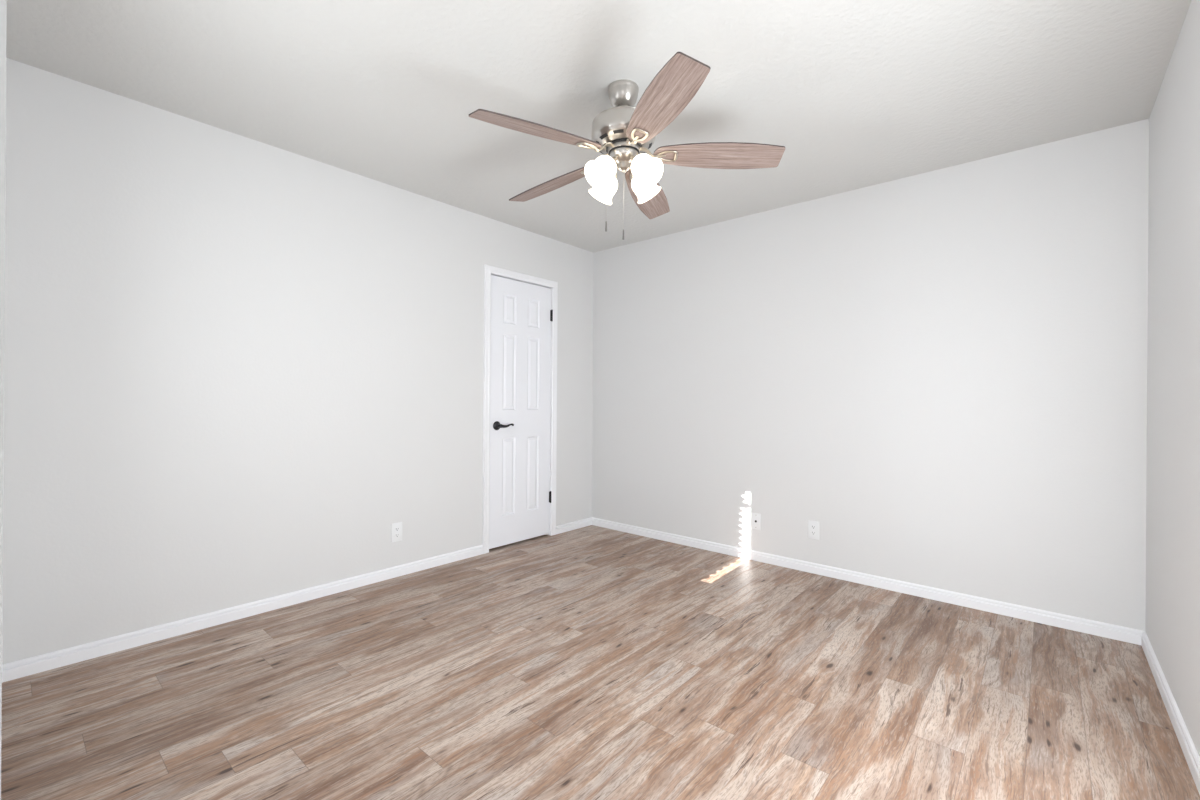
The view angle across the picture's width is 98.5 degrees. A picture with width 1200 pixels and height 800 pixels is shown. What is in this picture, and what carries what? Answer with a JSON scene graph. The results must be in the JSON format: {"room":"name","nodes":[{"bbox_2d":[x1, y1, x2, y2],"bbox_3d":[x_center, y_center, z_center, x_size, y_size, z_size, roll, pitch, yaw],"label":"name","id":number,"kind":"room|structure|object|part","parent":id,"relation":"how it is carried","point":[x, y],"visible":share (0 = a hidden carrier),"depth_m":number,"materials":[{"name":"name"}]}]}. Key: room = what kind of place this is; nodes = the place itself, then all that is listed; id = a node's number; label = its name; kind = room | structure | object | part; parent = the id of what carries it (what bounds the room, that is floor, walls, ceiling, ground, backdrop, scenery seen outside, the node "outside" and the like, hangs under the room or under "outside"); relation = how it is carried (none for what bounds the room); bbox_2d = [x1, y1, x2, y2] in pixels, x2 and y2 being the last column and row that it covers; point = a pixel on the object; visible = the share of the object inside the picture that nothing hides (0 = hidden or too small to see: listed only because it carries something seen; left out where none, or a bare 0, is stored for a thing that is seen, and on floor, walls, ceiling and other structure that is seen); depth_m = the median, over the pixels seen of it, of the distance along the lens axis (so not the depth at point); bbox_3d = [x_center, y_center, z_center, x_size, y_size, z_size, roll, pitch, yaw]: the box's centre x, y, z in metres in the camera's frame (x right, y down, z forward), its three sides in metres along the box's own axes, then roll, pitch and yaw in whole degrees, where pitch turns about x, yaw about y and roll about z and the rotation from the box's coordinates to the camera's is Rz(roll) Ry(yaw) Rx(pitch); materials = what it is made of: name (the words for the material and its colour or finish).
{"room":"empty bedroom","nodes":[
{"label":"empty bedroom","id":0,"kind":"room"},
{"bbox_2d":[2,58,593,663],"bbox_3d":[-1.245,-0.111,3.371,0.120,2.440,3.709,0,0,41],"label":"wall","id":1,"kind":"structure","parent":0,"point":[233,362],"depth_m":2.57,"materials":[{"name":"white paint"}]},
{"bbox_2d":[2,544,483,682],"bbox_3d":[-1.590,1.073,2.880,0.014,0.066,2.285,0,0,41],"label":"baseboard","id":2,"kind":"structure","parent":1,"relation":"attached to","point":[56,659],"depth_m":2.51,"materials":[{"name":"white paint"}]},
{"bbox_2d":[391,522,401,542],"bbox_3d":[-1.275,0.830,3.247,0.008,0.117,0.072,0,0,41],"label":"wall outlet","id":3,"kind":"object","parent":1,"relation":"attached to","point":[396,528],"visible":1,"depth_m":3.24,"materials":[{"name":"white plastic"}]},
{"bbox_2d":[482,264,557,553],"bbox_3d":[-0.645,0.067,4.055,0.136,2.092,0.730,0,0,41],"label":"door frame","id":4,"kind":"structure","parent":1,"relation":"attached to","point":[489,270],"depth_m":3.86,"materials":[{"name":"white paint"}]},
{"bbox_2d":[489,275,552,548],"bbox_3d":[-0.598,0.089,4.018,0.097,2.014,0.627,0,0,41],"label":"door","id":5,"kind":"structure","parent":1,"relation":"in","point":[521,312],"depth_m":4.01,"materials":[{"name":"white paint"}]},
{"bbox_3d":[-0.745,0.191,3.823,0.060,0.067,0.067,0,0,41],"label":"handle","id":6,"kind":"part","parent":5,"relation":"part of","materials":[{"name":"black metal"}]},
{"bbox_2d":[556,517,591,533],"bbox_3d":[-0.221,1.083,4.464,0.014,0.066,0.464,0,0,41],"label":"baseboard","id":7,"kind":"structure","parent":1,"relation":"attached to","point":[578,524],"depth_m":4.45,"materials":[{"name":"white paint"}]},
{"bbox_2d":[6,0,1190,252],"bbox_3d":[0.110,-1.371,2.208,3.677,0.100,3.709,0,0,41],"label":"ceiling","id":8,"kind":"structure","parent":0,"point":[857,94],"depth_m":2.12,"materials":[{"name":"white paint"}]},
{"bbox_2d":[469,52,784,239],"bbox_3d":[0.065,-1.001,2.213,1.242,0.642,1.283,0,0,41],"label":"ceiling fan","id":9,"kind":"object","parent":8,"relation":"hanging from","point":[623,132],"visible":1,"depth_m":2.12,"materials":[{"name":"brown wood"}]},
{"bbox_3d":[-0.224,-1.022,1.972,0.536,0.056,0.146,0,0,-35],"label":"blade","id":10,"kind":"part","parent":9,"relation":"part of","materials":[{"name":"brown wood"}]},
{"bbox_3d":[-0.211,-1.014,2.432,0.539,0.067,0.149,0,0,41],"label":"blade","id":11,"kind":"part","parent":9,"relation":"part of","materials":[{"name":"brown wood"}]},
{"bbox_3d":[0.005,-0.932,2.110,0.120,0.136,0.138,0,0,41],"label":"lamp shade","id":12,"kind":"part","parent":9,"relation":"part of","materials":[{"name":"white glass"}]},
{"bbox_3d":[0.025,-0.956,2.125,0.048,0.068,0.070,0,0,41],"label":"bulb","id":13,"kind":"part","parent":9,"relation":"part of","materials":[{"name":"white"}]},
{"bbox_3d":[0.021,-0.930,2.289,0.137,0.137,0.119,0,0,41],"label":"lamp shade","id":14,"kind":"part","parent":9,"relation":"part of","materials":[{"name":"white glass"}]},
{"bbox_3d":[0.100,-0.841,2.192,0.002,0.246,0.002,0,0,41],"label":"pull chain","id":15,"kind":"part","parent":9,"relation":"part of","materials":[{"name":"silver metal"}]},
{"bbox_3d":[0.169,-0.958,2.114,0.071,0.067,0.048,0,0,41],"label":"bulb","id":16,"kind":"part","parent":9,"relation":"part of","materials":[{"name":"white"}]},
{"bbox_3d":[0.201,-0.931,2.271,0.119,0.136,0.138,0,0,41],"label":"lamp shade","id":17,"kind":"part","parent":9,"relation":"part of","materials":[{"name":"white glass"}]},
{"bbox_3d":[0.183,-0.933,2.093,0.138,0.136,0.119,0,0,41],"label":"lamp shade","id":18,"kind":"part","parent":9,"relation":"part of","materials":[{"name":"white glass"}]},
{"bbox_3d":[0.235,-1.018,2.561,0.144,0.062,0.536,0,0,19],"label":"blade","id":19,"kind":"part","parent":9,"relation":"part of","materials":[{"name":"brown wood"}]},
{"bbox_3d":[0.211,-1.030,1.815,0.145,0.046,0.537,0,0,-17],"label":"blade","id":20,"kind":"part","parent":9,"relation":"part of","materials":[{"name":"brown wood"}]},
{"bbox_3d":[0.494,-1.027,2.179,0.537,0.050,0.144,0,0,1],"label":"blade","id":21,"kind":"part","parent":9,"relation":"part of","materials":[{"name":"brown wood"}]},
{"bbox_2d":[1,525,1199,799],"bbox_3d":[0.091,1.169,2.208,3.677,0.100,3.709,0,0,41],"label":"floor","id":22,"kind":"structure","parent":0,"point":[591,662],"depth_m":1.93,"materials":[{"name":"wood"}]},
{"bbox_2d":[592,119,1148,630],"bbox_3d":[1.274,-0.093,3.566,3.437,2.440,0.120,0,0,41],"label":"wall","id":23,"kind":"structure","parent":0,"point":[943,372],"depth_m":3.01,"materials":[{"name":"white paint"}]},
{"bbox_2d":[751,513,760,529],"bbox_3d":[1.092,0.851,3.627,0.069,0.114,0.014,0,0,41],"label":"cable plate","id":24,"kind":"object","parent":23,"relation":"attached to","point":[755,517],"visible":1,"depth_m":3.63,"materials":[{"name":"white plastic"}]},
{"bbox_2d":[808,520,818,539],"bbox_3d":[1.393,0.847,3.372,0.072,0.117,0.008,0,0,41],"label":"wall outlet","id":25,"kind":"object","parent":23,"relation":"attached to","point":[813,526],"visible":1,"depth_m":3.37,"materials":[{"name":"white plastic"}]},
{"bbox_2d":[592,517,1143,644],"bbox_3d":[1.221,1.094,3.515,3.437,0.066,0.014,0,0,41],"label":"baseboard","id":26,"kind":"structure","parent":23,"relation":"attached to","point":[1125,634],"depth_m":3.01,"materials":[{"name":"white paint"}]},
{"bbox_2d":[1145,0,1199,756],"bbox_3d":[1.446,-0.091,1.045,0.120,2.440,3.709,0,0,41],"label":"wall","id":27,"kind":"structure","parent":0,"point":[1172,614],"depth_m":1.85,"materials":[{"name":"white paint"}]},
{"bbox_2d":[1141,631,1199,794],"bbox_3d":[1.386,1.095,1.089,0.014,0.066,3.469,0,0,41],"label":"baseboard","id":28,"kind":"structure","parent":27,"relation":"attached to","point":[1191,755],"depth_m":1.79,"materials":[{"name":"white paint"}]},
{"bbox_3d":[-1.073,-0.110,0.851,3.437,2.440,0.120,0,0,41],"label":"wall","id":29,"kind":"structure","parent":0,"visible":0},
{"bbox_2d":[0,0,6,799],"bbox_3d":[-0.140,0.087,0.041,0.822,2.060,0.122,0,0,41],"label":"door frame","id":30,"kind":"structure","parent":29,"relation":"attached to","point":[3,3],"depth_m":0.35,"materials":[{"name":"grey paint"}]}
]}

